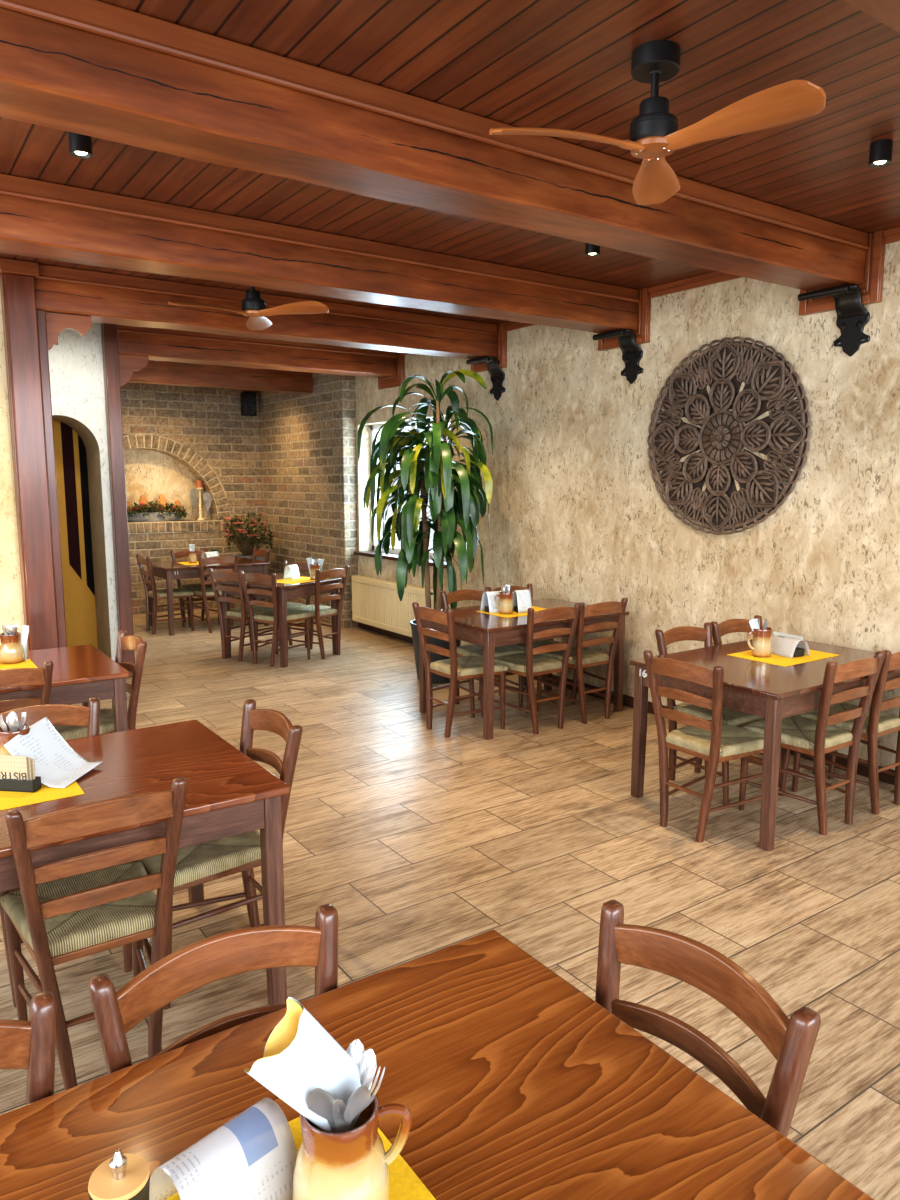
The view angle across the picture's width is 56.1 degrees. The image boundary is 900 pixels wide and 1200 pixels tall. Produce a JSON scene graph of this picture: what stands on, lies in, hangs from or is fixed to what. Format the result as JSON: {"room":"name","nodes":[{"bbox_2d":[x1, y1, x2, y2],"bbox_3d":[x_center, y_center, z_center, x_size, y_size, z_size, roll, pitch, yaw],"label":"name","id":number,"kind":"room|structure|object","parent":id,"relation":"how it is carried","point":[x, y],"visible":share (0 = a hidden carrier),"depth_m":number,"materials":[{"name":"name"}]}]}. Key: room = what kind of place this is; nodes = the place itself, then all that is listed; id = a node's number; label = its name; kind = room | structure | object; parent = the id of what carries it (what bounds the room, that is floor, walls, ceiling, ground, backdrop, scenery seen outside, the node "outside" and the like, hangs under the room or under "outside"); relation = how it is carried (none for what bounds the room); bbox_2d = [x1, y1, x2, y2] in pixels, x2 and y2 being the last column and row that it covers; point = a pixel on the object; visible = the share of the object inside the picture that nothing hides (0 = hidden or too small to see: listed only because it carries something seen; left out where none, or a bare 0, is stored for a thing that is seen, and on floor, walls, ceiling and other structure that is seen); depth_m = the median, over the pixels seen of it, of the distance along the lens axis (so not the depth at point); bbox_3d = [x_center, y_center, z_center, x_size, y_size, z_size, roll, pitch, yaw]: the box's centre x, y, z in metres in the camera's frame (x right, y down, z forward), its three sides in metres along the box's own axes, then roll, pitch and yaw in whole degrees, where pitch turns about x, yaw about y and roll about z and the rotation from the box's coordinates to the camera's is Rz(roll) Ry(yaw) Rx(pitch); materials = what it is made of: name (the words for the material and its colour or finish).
{"room":"restaurant","nodes":[
{"label":"restaurant","id":0,"kind":"room"},
{"bbox_2d":[0,291,23,636],"bbox_3d":[-4.273,-0.467,4.625,3.440,3.070,0.160,-6,10,-34],"label":"wall","id":1,"kind":"structure","parent":0,"point":[11,600],"depth_m":5.50,"materials":[{"name":"yellow paint"}]},
{"bbox_2d":[53,420,97,648],"bbox_3d":[-3.642,-0.871,7.477,0.950,3.070,0.075,-6,10,-34],"label":"wall","id":2,"kind":"structure","parent":0,"point":[79,601],"depth_m":7.68,"materials":[{"name":"paint"}]},
{"bbox_2d":[52,415,111,658],"bbox_3d":[-3.383,-0.687,7.319,0.610,2.750,0.530,-6,10,-34],"label":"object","id":3,"kind":"structure","parent":2,"relation":"in","point":[66,431],"depth_m":7.54,"materials":[{"name":"wood"}]},
{"bbox_2d":[78,435,94,595],"bbox_3d":[-3.287,-1.027,7.657,0.107,2.170,0.009,-6,10,-34],"label":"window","id":4,"kind":"structure","parent":2,"relation":"in","point":[82,450],"depth_m":7.68,"materials":[{"name":"glass"}]},
{"bbox_2d":[48,322,117,660],"bbox_3d":[-3.438,-0.839,7.253,0.970,3.070,0.520,-6,10,-34],"label":"wall","id":5,"kind":"structure","parent":0,"point":[76,363],"depth_m":7.08,"materials":[{"name":"paint"}]},
{"bbox_2d":[120,383,262,614],"bbox_3d":[-3.803,-1.380,11.081,3.020,3.070,0.300,-6,10,-34],"label":"wall","id":6,"kind":"structure","parent":0,"point":[210,422],"depth_m":11.18,"materials":[{"name":"brick"}]},
{"bbox_2d":[127,501,187,521],"bbox_3d":[-3.857,-1.169,11.023,0.934,0.288,0.306,-6,10,-34],"label":"planter box","id":7,"kind":"object","parent":6,"relation":"in","point":[142,515],"visible":0.9,"depth_m":10.98,"materials":[{"name":"grey stone"}]},
{"bbox_2d":[124,449,210,521],"bbox_3d":[-4.072,-1.522,11.082,1.940,1.070,0.060,-6,10,-34],"label":"wall niche","id":8,"kind":"object","parent":6,"relation":"in","point":[151,474],"visible":0.14,"depth_m":11.18,"materials":[{"name":"paint"}]},
{"bbox_2d":[123,434,229,533],"bbox_3d":[-3.896,-1.485,10.820,2.175,1.241,0.056,-6,10,-34],"label":"trim","id":9,"kind":"structure","parent":6,"relation":"attached to","point":[140,528],"depth_m":11.07,"materials":[{"name":"brick"}]},
{"bbox_2d":[189,480,211,519],"bbox_3d":[-3.363,-1.343,11.368,0.300,0.535,0.110,-6,10,-34],"label":"candle holder","id":10,"kind":"object","parent":6,"relation":"in","point":[207,499],"visible":1,"depth_m":11.35,"materials":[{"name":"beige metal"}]},
{"bbox_2d":[240,392,256,416],"bbox_3d":[-2.713,-2.633,11.371,0.170,0.310,0.176,-6,10,-34],"label":"wall speaker","id":11,"kind":"object","parent":6,"relation":"attached to","point":[248,399],"visible":1,"depth_m":11.30},
{"bbox_2d":[258,373,357,627],"bbox_3d":[-1.858,-1.338,10.783,0.180,3.070,2.505,-6,10,-34],"label":"brick wall","id":12,"kind":"structure","parent":0,"point":[308,441],"depth_m":10.32,"materials":[{"name":"brick"}]},
{"bbox_2d":[0,606,899,1199],"bbox_3d":[-1.843,1.060,5.000,7.620,0.060,13.200,-6,10,-34],"label":"floor","id":13,"kind":"structure","parent":0,"point":[421,841],"depth_m":3.76,"materials":[{"name":"brown wood"}]},
{"bbox_2d":[0,661,52,711],"bbox_3d":[-2.171,0.715,4.062,0.458,0.886,0.528,-6,10,-34],"label":"chair","id":14,"kind":"object","parent":13,"relation":"on","point":[15,677],"visible":0.21,"depth_m":3.88,"materials":[{"name":"brown wood"}]},
{"bbox_2d":[0,991,56,1104],"bbox_3d":[-0.713,1.128,1.141,0.458,0.886,0.528,-6,10,-34],"label":"chair","id":15,"kind":"object","parent":13,"relation":"on","point":[30,1045],"visible":0.49,"depth_m":1.36,"materials":[{"name":"brown wood"}]},
{"bbox_2d":[0,258,91,650],"bbox_3d":[-2.575,-0.601,5.584,0.535,3.066,0.175,-6,10,-34],"label":"wooden column","id":16,"kind":"structure","parent":13,"relation":"on","point":[29,332],"depth_m":5.42,"materials":[{"name":"brown wood"}]},
{"bbox_2d":[0,644,130,731],"bbox_3d":[-2.405,0.741,4.331,1.300,0.760,0.900,-6,10,-34],"label":"dining table","id":17,"kind":"object","parent":13,"relation":"on","point":[81,673],"visible":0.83,"depth_m":4.27,"materials":[{"name":"brown wood"}]},
{"bbox_2d":[0,659,37,669],"bbox_3d":[-2.386,0.362,4.291,0.510,0.002,0.365,-6,10,-34],"label":"placemat","id":18,"kind":"object","parent":17,"relation":"on","point":[28,663],"visible":0.55,"depth_m":4.42,"materials":[{"name":"yellow fabric"}]},
{"bbox_2d":[0,632,24,663],"bbox_3d":[-2.338,0.254,4.494,0.135,0.154,0.128,-2,8,-13],"label":"mug","id":19,"kind":"object","parent":18,"relation":"on","point":[11,648],"visible":0.96,"depth_m":4.45,"materials":[{"name":"ceramic"}]},
{"bbox_2d":[0,697,131,1007],"bbox_3d":[-1.428,0.860,3.040,0.458,0.886,0.528,-6,10,-34],"label":"chair","id":20,"kind":"object","parent":13,"relation":"on","point":[57,714],"visible":0.1,"depth_m":3.21,"materials":[{"name":"brown wood"}]},
{"bbox_2d":[0,777,187,1089],"bbox_3d":[-1.064,0.934,2.514,0.458,0.886,0.528,-6,10,-34],"label":"chair","id":21,"kind":"object","parent":13,"relation":"on","point":[66,910],"visible":0.98,"depth_m":2.36,"materials":[{"name":"brown wood"}]},
{"bbox_2d":[54,630,146,739],"bbox_3d":[-1.906,0.651,4.518,0.528,0.886,0.458,-6,10,-34],"label":"chair","id":22,"kind":"object","parent":13,"relation":"on","point":[132,642],"visible":0.41,"depth_m":4.44,"materials":[{"name":"brown wood"}]},
{"bbox_2d":[101,323,148,677],"bbox_3d":[-2.774,-0.859,7.430,0.414,3.060,0.260,-6,10,-34],"label":"wooden post","id":23,"kind":"object","parent":13,"relation":"on","point":[118,369],"visible":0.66,"depth_m":7.23,"materials":[{"name":"brown wood"}]},
{"bbox_2d":[0,720,289,1005],"bbox_3d":[-1.303,0.965,2.747,1.300,0.760,0.925,-6,10,-34],"label":"dining table","id":24,"kind":"object","parent":13,"relation":"on","point":[228,794],"visible":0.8,"depth_m":2.70,"materials":[{"name":"brown wood"}]},
{"bbox_2d":[0,781,84,809],"bbox_3d":[-1.443,0.598,2.619,0.510,0.002,0.365,-6,10,-34],"label":"placemat","id":25,"kind":"object","parent":24,"relation":"on","point":[8,799],"visible":0.53,"depth_m":2.60,"materials":[{"name":"yellow fabric"}]},
{"bbox_2d":[0,724,29,754],"bbox_3d":[-1.424,0.494,2.792,0.103,0.155,0.134,4,9,26],"label":"mug","id":26,"kind":"object","parent":25,"relation":"on","point":[5,737],"visible":0.36,"depth_m":2.73,"materials":[{"name":"ceramic"}]},
{"bbox_2d":[0,776,41,792],"bbox_3d":[-1.364,0.574,2.644,0.157,0.038,0.040,1,8,7],"label":"box","id":27,"kind":"object","parent":25,"relation":"on","point":[33,786],"visible":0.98,"depth_m":2.62,"materials":[{"name":"black plastic"}]},
{"bbox_2d":[0,755,27,779],"bbox_3d":[-1.373,0.535,2.627,0.128,0.108,0.005,1,8,7],"label":"card","id":28,"kind":"object","parent":27,"relation":"in","point":[12,767],"visible":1,"depth_m":2.62,"materials":[{"name":"paper"}]},
{"bbox_2d":[4,717,101,787],"bbox_3d":[-1.292,0.493,2.762,0.200,0.161,0.219,1,8,9],"label":"menu","id":29,"kind":"object","parent":25,"relation":"on","point":[57,764],"visible":0.91,"depth_m":2.77,"materials":[{"name":"paper"}]},
{"bbox_2d":[136,554,193,633],"bbox_3d":[-3.270,-0.080,9.686,0.528,0.886,0.458,-6,10,-34],"label":"chair","id":30,"kind":"object","parent":13,"relation":"on","point":[180,593],"visible":0.92,"depth_m":9.63,"materials":[{"name":"brown wood"}]},
{"bbox_2d":[170,548,219,627],"bbox_3d":[-3.068,-0.157,10.232,0.458,0.886,0.528,-6,10,-34],"label":"chair","id":31,"kind":"object","parent":13,"relation":"on","point":[183,553],"visible":0.44,"depth_m":10.25,"materials":[{"name":"brown wood"}]},
{"bbox_2d":[147,557,269,635],"bbox_3d":[-2.874,-0.068,10.049,1.220,0.760,0.860,-6,10,-34],"label":"dining table","id":32,"kind":"object","parent":13,"relation":"on","point":[170,571],"visible":0.71,"depth_m":9.61,"materials":[{"name":"brown wood"}]},
{"bbox_2d":[88,904,337,1073],"bbox_3d":[-0.291,1.088,1.429,0.458,0.886,0.528,-6,10,-34],"label":"chair","id":33,"kind":"object","parent":13,"relation":"on","point":[193,966],"visible":0.31,"depth_m":1.56,"materials":[{"name":"brown wood"}]},
{"bbox_2d":[189,554,238,632],"bbox_3d":[-2.737,-0.093,9.774,0.458,0.886,0.528,-6,10,-34],"label":"chair","id":34,"kind":"object","parent":13,"relation":"on","point":[206,594],"visible":0.63,"depth_m":9.58,"materials":[{"name":"brown wood"}]},
{"bbox_2d":[133,699,302,1009],"bbox_3d":[-0.831,0.864,3.010,0.528,0.886,0.458,-6,10,-34],"label":"chair","id":35,"kind":"object","parent":13,"relation":"on","point":[198,864],"visible":0.5,"depth_m":2.92,"materials":[{"name":"brown wood"}]},
{"bbox_2d":[208,568,277,661],"bbox_3d":[-2.014,0.120,8.270,0.458,0.886,0.528,5,10,33],"label":"chair","id":36,"kind":"object","parent":13,"relation":"on","point":[241,613],"visible":0.79,"depth_m":8.12,"materials":[{"name":"brown wood"}]},
{"bbox_2d":[221,511,276,606],"bbox_3d":[-2.633,-0.494,11.028,0.677,1.330,0.679,4,9,26],"label":"flower bouquet","id":37,"kind":"object","parent":13,"relation":"on","point":[252,534],"visible":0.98,"depth_m":10.93,"materials":[{"name":"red plant"}]},
{"bbox_2d":[239,570,311,666],"bbox_3d":[-1.655,0.153,8.033,0.458,0.886,0.528,5,10,33],"label":"chair","id":38,"kind":"object","parent":13,"relation":"on","point":[271,617],"visible":0.84,"depth_m":7.91,"materials":[{"name":"brown wood"}]},
{"bbox_2d":[218,573,340,667],"bbox_3d":[-1.661,0.175,8.328,0.860,0.760,0.820,5,10,33],"label":"dining table","id":39,"kind":"object","parent":13,"relation":"on","point":[285,592],"visible":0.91,"depth_m":7.98,"materials":[{"name":"brown wood"}]},
{"bbox_2d":[255,560,310,650],"bbox_3d":[-1.681,0.067,8.647,0.458,0.886,0.528,5,10,33],"label":"chair","id":40,"kind":"object","parent":13,"relation":"on","point":[301,565],"visible":0.23,"depth_m":8.71,"materials":[{"name":"brown wood"}]},
{"bbox_2d":[287,566,348,658],"bbox_3d":[-1.319,0.107,8.361,0.528,0.886,0.458,5,10,33],"label":"chair","id":41,"kind":"object","parent":13,"relation":"on","point":[317,611],"visible":0.94,"depth_m":8.26,"materials":[{"name":"brown wood"}]},
{"bbox_2d":[357,369,492,683],"bbox_3d":[-0.146,-0.612,7.226,1.072,2.628,1.060,4,9,26],"label":"dracaena","id":42,"kind":"object","parent":13,"relation":"on","point":[427,471],"visible":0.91,"depth_m":6.98,"materials":[{"name":"plant"}]},
{"bbox_2d":[410,620,460,683],"bbox_3d":[-0.115,0.441,7.344,0.468,0.510,0.468,-6,10,-34],"label":"pot","id":43,"kind":"object","parent":13,"relation":"on","point":[436,679],"depth_m":7.20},
{"bbox_2d":[0,930,873,1199],"bbox_3d":[-0.184,1.191,1.151,1.302,0.760,0.905,-6,10,-34],"label":"dining table","id":44,"kind":"object","parent":13,"relation":"on","point":[515,1083],"visible":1,"depth_m":1.31,"materials":[{"name":"brown wood"}]},
{"bbox_2d":[167,1117,435,1199],"bbox_3d":[-0.263,0.821,1.043,0.510,0.002,0.365,-6,10,-34],"label":"placemat","id":45,"kind":"object","parent":44,"relation":"on","point":[405,1184],"visible":0.16,"depth_m":1.17,"materials":[{"name":"yellow fabric"}]},
{"bbox_2d":[88,1149,149,1199],"bbox_3d":[-0.394,0.738,1.014,0.072,0.171,0.072,-6,10,-34],"label":"pepper mill","id":46,"kind":"object","parent":45,"relation":"on","point":[121,1176],"visible":1,"depth_m":1.00,"materials":[{"name":"brown wood"}]},
{"bbox_2d":[149,1097,296,1199],"bbox_3d":[-0.300,0.757,1.125,0.126,0.099,0.165,7,11,41],"label":"menu sheet","id":47,"kind":"object","parent":45,"relation":"on","point":[252,1155],"visible":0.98,"depth_m":1.11,"materials":[{"name":"paper"}]},
{"bbox_2d":[292,1088,411,1199],"bbox_3d":[-0.140,0.733,1.106,0.136,0.154,0.128,6,10,37],"label":"jug","id":48,"kind":"object","parent":45,"relation":"on","point":[353,1164],"visible":0.8,"depth_m":1.07,"materials":[{"name":"ceramic"}]},
{"bbox_2d":[244,997,372,1132],"bbox_3d":[-0.183,0.611,1.102,0.166,0.168,0.068,-2,8,-14],"label":"napkin","id":49,"kind":"object","parent":48,"relation":"in","point":[300,1057],"visible":0.88,"depth_m":1.08,"materials":[{"name":"white paper"}]},
{"bbox_2d":[306,1088,339,1132],"bbox_3d":[-0.144,0.698,1.089,0.036,0.184,0.074,8,11,44],"label":"spoon","id":50,"kind":"object","parent":48,"relation":"in","point":[319,1101],"visible":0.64,"depth_m":1.07,"materials":[{"name":"metal"}]},
{"bbox_2d":[332,1099,352,1132],"bbox_3d":[-0.132,0.704,1.101,0.018,0.170,0.069,2,8,16],"label":"knife","id":51,"kind":"object","parent":48,"relation":"in","point":[340,1122],"visible":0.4,"depth_m":1.07,"materials":[{"name":"metal"}]},
{"bbox_2d":[346,1039,364,1066],"bbox_3d":[-0.142,0.689,1.119,0.025,0.192,0.077,5,9,29],"label":"spoon","id":52,"kind":"object","parent":48,"relation":"in","point":[355,1049],"visible":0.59,"depth_m":1.13,"materials":[{"name":"metal"}]},
{"bbox_2d":[344,1086,370,1131],"bbox_3d":[-0.131,0.697,1.097,0.039,0.184,0.066,-5,9,-31],"label":"spoon","id":53,"kind":"object","parent":48,"relation":"in","point":[360,1097],"visible":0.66,"depth_m":1.08,"materials":[{"name":"metal"}]},
{"bbox_2d":[359,1049,376,1086],"bbox_3d":[-0.136,0.694,1.117,0.083,0.184,0.023,-7,11,-40],"label":"spoon","id":54,"kind":"object","parent":48,"relation":"in","point":[368,1058],"visible":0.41,"depth_m":1.12,"materials":[{"name":"metal"}]},
{"bbox_2d":[351,1065,384,1128],"bbox_3d":[-0.128,0.692,1.099,0.089,0.195,0.014,1,8,4],"label":"fork","id":55,"kind":"object","parent":48,"relation":"in","point":[372,1096],"visible":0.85,"depth_m":1.09,"materials":[{"name":"metal"}]},
{"bbox_2d":[412,602,507,737],"bbox_3d":[0.063,0.462,5.852,0.528,0.886,0.458,-6,10,-34],"label":"chair","id":56,"kind":"object","parent":13,"relation":"on","point":[455,668],"visible":0.96,"depth_m":5.77,"materials":[{"name":"brown wood"}]},
{"bbox_2d":[440,587,525,717],"bbox_3d":[0.247,0.380,6.433,0.458,0.886,0.528,-6,10,-34],"label":"chair","id":57,"kind":"object","parent":13,"relation":"on","point":[467,594],"visible":0.42,"depth_m":6.42,"materials":[{"name":"brown wood"}]},
{"bbox_2d":[419,598,629,739],"bbox_3d":[0.536,0.463,6.298,1.320,0.760,0.890,-6,10,-34],"label":"dining table","id":58,"kind":"object","parent":13,"relation":"on","point":[489,631],"visible":0.57,"depth_m":5.85,"materials":[{"name":"brown wood"}]},
{"bbox_2d":[477,606,544,617],"bbox_3d":[0.505,0.084,6.253,0.510,0.002,0.365,-6,10,-34],"label":"placemat","id":59,"kind":"object","parent":58,"relation":"on","point":[515,614],"visible":0.49,"depth_m":6.15,"materials":[{"name":"yellow fabric"}]},
{"bbox_2d":[480,591,501,612],"bbox_3d":[0.331,0.009,6.231,0.170,0.149,0.131,-4,9,-28],"label":"menu sheet","id":60,"kind":"object","parent":59,"relation":"on","point":[488,598],"visible":0.64,"depth_m":6.18,"materials":[{"name":"paper"}]},
{"bbox_2d":[495,592,512,613],"bbox_3d":[0.393,0.020,6.147,0.134,0.155,0.103,1,8,5],"label":"mug","id":61,"kind":"object","parent":59,"relation":"on","point":[505,606],"visible":0.99,"depth_m":6.11,"materials":[{"name":"ceramic"}]},
{"bbox_2d":[513,589,531,612],"bbox_3d":[0.526,0.006,6.220,0.125,0.159,0.101,-5,9,-30],"label":"menu sheet","id":62,"kind":"object","parent":59,"relation":"on","point":[521,598],"visible":0.94,"depth_m":6.19,"materials":[{"name":"paper"}]},
{"bbox_2d":[489,583,565,696],"bbox_3d":[0.605,0.345,6.678,0.458,0.886,0.528,-6,10,-34],"label":"chair","id":63,"kind":"object","parent":13,"relation":"on","point":[522,646],"visible":0.2,"depth_m":6.67,"materials":[{"name":"brown wood"}]},
{"bbox_2d":[494,603,580,733],"bbox_3d":[0.583,0.449,5.942,0.458,0.886,0.528,-6,10,-34],"label":"chair","id":64,"kind":"object","parent":13,"relation":"on","point":[529,664],"visible":0.92,"depth_m":5.80,"materials":[{"name":"brown wood"}]},
{"bbox_2d":[537,598,627,723],"bbox_3d":[0.956,0.414,6.191,0.458,0.886,0.528,-6,10,-34],"label":"chair","id":65,"kind":"object","parent":13,"relation":"on","point":[580,657],"visible":0.8,"depth_m":6.05,"materials":[{"name":"brown wood"}]},
{"bbox_2d":[644,650,763,842],"bbox_3d":[1.283,0.696,4.197,0.528,0.886,0.458,-6,10,-34],"label":"chair","id":66,"kind":"object","parent":13,"relation":"on","point":[714,741],"visible":0.95,"depth_m":4.08,"materials":[{"name":"brown wood"}]},
{"bbox_2d":[595,900,820,1136],"bbox_3d":[0.262,1.085,1.449,0.528,0.886,0.458,-6,10,-34],"label":"chair","id":67,"kind":"object","parent":13,"relation":"on","point":[791,1042],"visible":0.42,"depth_m":1.51,"materials":[{"name":"brown wood"}]},
{"bbox_2d":[655,622,764,804],"bbox_3d":[1.480,0.615,4.768,0.458,0.886,0.528,-6,10,-34],"label":"chair","id":68,"kind":"object","parent":13,"relation":"on","point":[682,633],"visible":0.35,"depth_m":4.77,"materials":[{"name":"brown wood"}]},
{"bbox_2d":[710,615,814,786],"bbox_3d":[1.875,0.577,5.038,0.458,0.886,0.528,-6,10,-34],"label":"chair","id":69,"kind":"object","parent":13,"relation":"on","point":[731,625],"visible":0.14,"depth_m":5.14,"materials":[{"name":"brown wood"}]},
{"bbox_2d":[629,639,899,850],"bbox_3d":[1.762,0.701,4.612,1.310,0.760,0.912,-6,10,-34],"label":"dining table","id":70,"kind":"object","parent":13,"relation":"on","point":[771,692],"visible":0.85,"depth_m":4.20,"materials":[{"name":"brown wood"}]},
{"bbox_2d":[727,650,838,666],"bbox_3d":[1.851,0.305,4.691,0.510,0.002,0.365,-6,10,-34],"label":"placemat","id":71,"kind":"object","parent":70,"relation":"on","point":[774,659],"visible":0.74,"depth_m":4.59,"materials":[{"name":"yellow fabric"}]},
{"bbox_2d":[747,627,771,657],"bbox_3d":[1.706,0.233,4.641,0.134,0.155,0.103,-8,11,-44],"label":"mug","id":72,"kind":"object","parent":71,"relation":"on","point":[761,642],"visible":1,"depth_m":4.62,"materials":[{"name":"ceramic"}]},
{"bbox_2d":[771,634,809,657],"bbox_3d":[1.875,0.254,4.698,0.141,0.094,0.200,-4,9,-26],"label":"menu sheet","id":73,"kind":"object","parent":71,"relation":"on","point":[784,646],"visible":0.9,"depth_m":4.66,"materials":[{"name":"paper"}]},
{"bbox_2d":[739,651,885,835],"bbox_3d":[1.827,0.682,4.296,0.458,0.886,0.528,-6,10,-34],"label":"chair","id":74,"kind":"object","parent":13,"relation":"on","point":[811,738],"visible":0.85,"depth_m":4.17,"materials":[{"name":"brown wood"}]},
{"bbox_2d":[792,650,899,814],"bbox_3d":[2.212,0.646,4.553,0.458,0.886,0.528,-6,10,-34],"label":"chair","id":75,"kind":"object","parent":13,"relation":"on","point":[877,724],"visible":0.66,"depth_m":4.39,"materials":[{"name":"brown wood"}]},
{"bbox_2d":[0,0,899,324],"bbox_3d":[-1.843,-2.039,4.562,7.620,0.060,13.200,-6,10,-34],"label":"ceiling","id":76,"kind":"structure","parent":0,"point":[553,64],"depth_m":3.00,"materials":[{"name":"brown wood"}]},
{"bbox_2d":[68,132,92,158],"bbox_3d":[-1.453,-1.793,3.323,0.084,0.080,0.084,-6,10,-34],"label":"ceiling spotlight","id":77,"kind":"object","parent":76,"relation":"attached to","point":[80,146],"visible":0.92,"depth_m":3.29,"materials":[{"name":"black"}]},
{"bbox_2d":[127,360,312,393],"bbox_3d":[-2.825,-2.538,9.415,2.730,0.306,0.207,-6,10,-34],"label":"ceiling beam","id":78,"kind":"structure","parent":76,"relation":"attached to","point":[155,372],"depth_m":9.49,"materials":[{"name":"brown wood"}]},
{"bbox_2d":[168,286,328,329],"bbox_3d":[-1.212,-1.965,5.346,0.922,0.307,0.962,5,10,32],"label":"ceiling fan","id":79,"kind":"object","parent":76,"relation":"hanging from","point":[253,306],"visible":0.89,"depth_m":5.36,"materials":[{"name":"brown wood"}]},
{"bbox_2d":[117,325,397,377],"bbox_3d":[-1.830,-2.367,8.080,2.930,0.272,0.337,-6,10,-34],"label":"ceiling beam","id":80,"kind":"structure","parent":76,"relation":"attached to","point":[160,344],"depth_m":7.92,"materials":[{"name":"brown wood"}]},
{"bbox_2d":[35,264,497,358],"bbox_3d":[-1.177,-2.139,6.481,3.690,0.276,0.337,-6,10,-34],"label":"ceiling beam","id":81,"kind":"structure","parent":76,"relation":"attached to","point":[109,298],"depth_m":6.12,"materials":[{"name":"brown wood"}]},
{"bbox_2d":[0,173,638,333],"bbox_3d":[-1.728,-1.806,4.133,7.290,0.276,0.337,-6,10,-34],"label":"ceiling beam","id":82,"kind":"structure","parent":76,"relation":"attached to","point":[39,219],"depth_m":4.54,"materials":[{"name":"brown wood"}]},
{"bbox_2d":[0,0,868,291],"bbox_3d":[-0.771,-1.615,2.759,7.290,0.271,0.337,-6,10,-34],"label":"ceiling beam","id":83,"kind":"structure","parent":76,"relation":"attached to","point":[93,68],"depth_m":2.93,"materials":[{"name":"brown wood"}]},
{"bbox_2d":[489,40,825,204],"bbox_3d":[0.672,-1.580,2.624,0.962,0.307,0.922,-6,10,-34],"label":"ceiling fan","id":84,"kind":"object","parent":76,"relation":"hanging from","point":[654,135],"visible":1,"depth_m":2.63,"materials":[{"name":"brown wood"}]},
{"bbox_2d":[843,0,899,33],"bbox_3d":[0.243,-1.409,1.304,7.290,0.271,0.337,-6,10,-34],"label":"ceiling beam","id":85,"kind":"structure","parent":76,"relation":"attached to","point":[887,12],"depth_m":1.95,"materials":[{"name":"brown wood"}]},
{"bbox_2d":[869,139,892,167],"bbox_3d":[1.742,-1.806,3.418,0.084,0.080,0.084,-6,10,-34],"label":"ceiling spotlight","id":86,"kind":"object","parent":76,"relation":"attached to","point":[880,152],"visible":1,"depth_m":3.39,"materials":[{"name":"black"}]},
{"bbox_2d":[355,241,899,769],"bbox_3d":[1.169,-0.780,6.839,0.300,3.070,13.200,-6,10,-34],"label":"wall","id":87,"kind":"structure","parent":0,"point":[577,513],"depth_m":6.00,"materials":[{"name":"beige paint"}]},
{"bbox_2d":[378,352,404,389],"bbox_3d":[-0.623,-2.436,8.921,0.046,0.375,0.480,-6,10,-34],"label":"trim","id":88,"kind":"structure","parent":87,"relation":"attached to","point":[395,381],"depth_m":8.81,"materials":[{"name":"brown wood"}]},
{"bbox_2d":[352,575,433,636],"bbox_3d":[-0.642,0.064,9.224,0.135,0.530,1.574,-6,10,-34],"label":"panel radiator","id":89,"kind":"object","parent":87,"relation":"attached to","point":[376,602],"visible":0.7,"depth_m":9.22,"materials":[{"name":"metal"}]},
{"bbox_2d":[371,417,450,560],"bbox_3d":[-0.364,-1.192,9.105,0.060,1.450,1.870,-6,10,-34],"label":"window","id":90,"kind":"structure","parent":87,"relation":"in","point":[374,428],"depth_m":9.72,"materials":[{"name":"glass"}]},
{"bbox_2d":[466,356,505,400],"bbox_3d":[0.318,-1.957,7.504,0.175,0.370,0.358,-6,10,-34],"label":"iron bracket","id":91,"kind":"object","parent":87,"relation":"attached to","point":[497,377],"visible":1,"depth_m":7.46,"materials":[{"name":"metal"}]},
{"bbox_2d":[471,323,506,372],"bbox_3d":[0.343,-2.240,7.535,0.046,0.375,0.480,-6,10,-34],"label":"trim","id":92,"kind":"structure","parent":87,"relation":"attached to","point":[501,358],"depth_m":7.36,"materials":[{"name":"brown wood"}]},
{"bbox_2d":[592,329,642,383],"bbox_3d":[1.229,-1.772,6.196,0.175,0.370,0.358,-6,10,-34],"label":"iron bracket","id":93,"kind":"object","parent":87,"relation":"attached to","point":[632,354],"visible":1,"depth_m":6.16,"materials":[{"name":"metal"}]},
{"bbox_2d":[598,288,650,350],"bbox_3d":[1.274,-2.051,6.199,0.046,0.375,0.480,-6,10,-34],"label":"trim","id":94,"kind":"structure","parent":87,"relation":"attached to","point":[642,334],"depth_m":6.04,"materials":[{"name":"brown wood"}]},
{"bbox_2d":[648,271,740,297],"bbox_3d":[1.757,-2.105,5.494,0.034,0.070,1.205,-6,10,-34],"label":"crown molding","id":95,"kind":"structure","parent":87,"relation":"attached to","point":[714,277],"depth_m":5.68,"materials":[{"name":"brown wood"}]},
{"bbox_2d":[535,674,894,784],"bbox_3d":[2.361,0.978,5.065,0.014,0.085,8.550,-6,10,-34],"label":"baseboard","id":96,"kind":"structure","parent":87,"relation":"attached to","point":[628,701],"depth_m":5.34,"materials":[{"name":"brown wood"}]},
{"bbox_2d":[647,336,809,534],"bbox_3d":[1.782,-1.071,5.575,0.065,1.283,1.285,-6,10,-34],"label":"wall medallion","id":97,"kind":"object","parent":87,"relation":"attached to","point":[721,436],"visible":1,"depth_m":5.52,"materials":[{"name":"brown wood"}]},
{"bbox_2d":[798,284,869,356],"bbox_3d":[2.186,-1.578,4.823,0.175,0.370,0.358,-6,10,-34],"label":"iron bracket","id":98,"kind":"object","parent":87,"relation":"attached to","point":[852,316],"visible":1,"depth_m":4.79,"materials":[{"name":"metal"}]},
{"bbox_2d":[799,230,884,315],"bbox_3d":[2.231,-1.857,4.825,0.046,0.375,0.480,-6,10,-34],"label":"trim","id":99,"kind":"structure","parent":87,"relation":"attached to","point":[871,290],"depth_m":4.67,"materials":[{"name":"brown wood"}]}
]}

